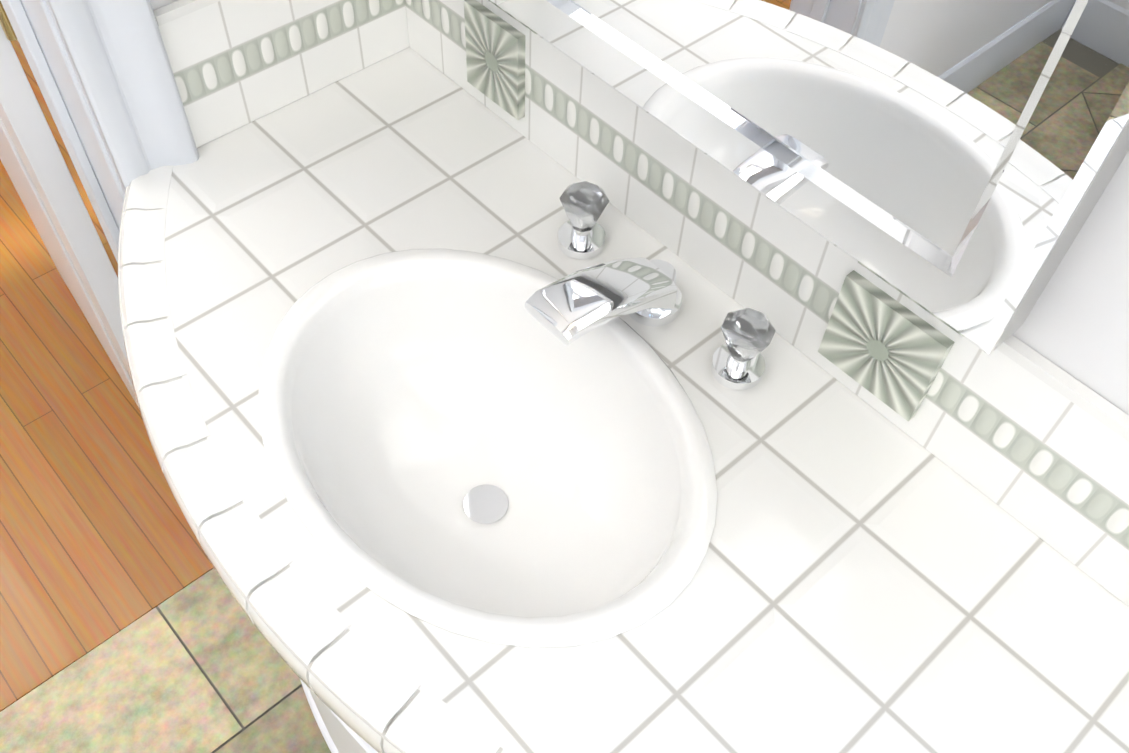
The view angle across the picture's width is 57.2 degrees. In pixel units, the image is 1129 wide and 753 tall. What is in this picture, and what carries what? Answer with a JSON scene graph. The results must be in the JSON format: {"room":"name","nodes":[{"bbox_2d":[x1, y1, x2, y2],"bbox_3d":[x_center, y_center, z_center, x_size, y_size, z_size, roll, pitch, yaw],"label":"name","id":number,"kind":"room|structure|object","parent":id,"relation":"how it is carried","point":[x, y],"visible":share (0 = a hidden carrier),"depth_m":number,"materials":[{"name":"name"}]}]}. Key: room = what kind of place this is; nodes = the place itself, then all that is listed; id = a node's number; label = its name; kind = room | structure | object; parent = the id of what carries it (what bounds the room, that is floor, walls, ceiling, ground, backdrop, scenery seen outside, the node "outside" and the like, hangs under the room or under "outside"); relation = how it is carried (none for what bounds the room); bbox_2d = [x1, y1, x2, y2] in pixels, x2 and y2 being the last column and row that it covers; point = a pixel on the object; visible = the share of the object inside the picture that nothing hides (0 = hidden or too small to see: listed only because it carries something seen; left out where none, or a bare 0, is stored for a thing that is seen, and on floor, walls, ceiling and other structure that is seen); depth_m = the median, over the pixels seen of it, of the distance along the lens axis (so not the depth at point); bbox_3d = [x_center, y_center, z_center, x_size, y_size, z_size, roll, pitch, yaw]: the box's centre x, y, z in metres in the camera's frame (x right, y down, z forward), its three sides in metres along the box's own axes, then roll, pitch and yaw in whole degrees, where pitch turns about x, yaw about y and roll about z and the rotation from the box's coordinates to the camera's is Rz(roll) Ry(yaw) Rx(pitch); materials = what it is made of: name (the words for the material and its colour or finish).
{"room":"bathroom","nodes":[
{"label":"bathroom","id":0,"kind":"room"},
{"bbox_2d":[0,40,213,711],"bbox_3d":[-2.231,-0.804,2.575,2.950,0.053,4.250,-35,62,-25],"label":"floor","id":1,"kind":"structure","parent":0,"point":[99,544],"depth_m":1.85,"materials":[{"name":"brown wood"}]},
{"bbox_2d":[150,0,177,9],"bbox_3d":[-1.026,-0.277,0.237,2.160,3.140,0.140,-35,62,-25],"label":"wall","id":2,"kind":"structure","parent":0,"point":[156,4],"depth_m":0.98,"materials":[{"name":"white paint"}]},
{"bbox_2d":[0,1,138,406],"bbox_3d":[-0.750,-0.584,1.203,0.192,1.968,0.760,-35,62,-25],"label":"open door","id":3,"kind":"structure","parent":2,"relation":"in","point":[35,165],"depth_m":1.27,"materials":[{"name":"white paint"}]},
{"bbox_2d":[0,0,198,262],"bbox_3d":[-0.772,-0.146,0.823,0.892,2.066,0.194,-35,62,-25],"label":"door frame","id":4,"kind":"structure","parent":2,"relation":"attached to","point":[102,72],"depth_m":1.00,"materials":[{"name":"white paint"}]},
{"bbox_2d":[156,606,301,752],"bbox_3d":[0.302,1.929,0.635,2.200,0.050,4.120,-35,62,-25],"label":"floor","id":5,"kind":"structure","parent":0,"point":[216,689],"depth_m":1.64,"materials":[{"name":"grey"}]},
{"bbox_2d":[0,568,330,752],"bbox_3d":[0.303,1.911,0.612,2.196,0.001,4.116,-35,62,-25],"label":"tiles","id":6,"kind":"structure","parent":5,"relation":"on","point":[142,684],"depth_m":1.63,"materials":[{"name":"tile"}]},
{"bbox_2d":[300,679,377,752],"bbox_3d":[0.739,1.071,0.758,3.412,0.818,0.330,39,60,23],"label":"bathroom vanity","id":7,"kind":"object","parent":6,"relation":"on","point":[339,735],"visible":0.06,"depth_m":1.23,"materials":[{"name":"white paint"}]},
{"bbox_2d":[118,0,1128,752],"bbox_3d":[0.763,0.744,0.350,0.528,0.226,3.398,-35,62,-25],"label":"countertop","id":8,"kind":"structure","parent":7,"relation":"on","point":[920,540],"depth_m":0.87,"materials":[{"name":"tile"}]},
{"bbox_2d":[258,249,716,647],"bbox_3d":[-0.074,0.083,0.956,0.346,0.158,0.454,-35,62,-25],"label":"sink basin","id":9,"kind":"object","parent":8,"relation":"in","point":[464,443],"visible":0.98,"depth_m":0.99,"materials":[{"name":"white ceramic"}]},
{"bbox_2d":[525,181,775,389],"bbox_3d":[0.045,-0.067,0.929,0.166,0.090,0.258,-35,62,-25],"label":"faucet","id":10,"kind":"object","parent":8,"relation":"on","point":[571,308],"visible":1,"depth_m":0.91,"materials":[{"name":"silver metal"}]},
{"bbox_2d":[1012,151,1128,414],"bbox_3d":[1.241,0.391,-0.162,0.170,3.140,4.330,-35,62,-25],"label":"wall","id":11,"kind":"structure","parent":0,"point":[1076,324],"depth_m":0.71,"materials":[{"name":"white paint"}]},
{"bbox_2d":[488,0,1128,354],"bbox_3d":[0.098,-0.558,0.482,0.050,1.050,0.715,-35,62,-25],"label":"wall mirror","id":12,"kind":"object","parent":11,"relation":"attached to","point":[954,165],"visible":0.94,"depth_m":0.71,"materials":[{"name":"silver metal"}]}
]}

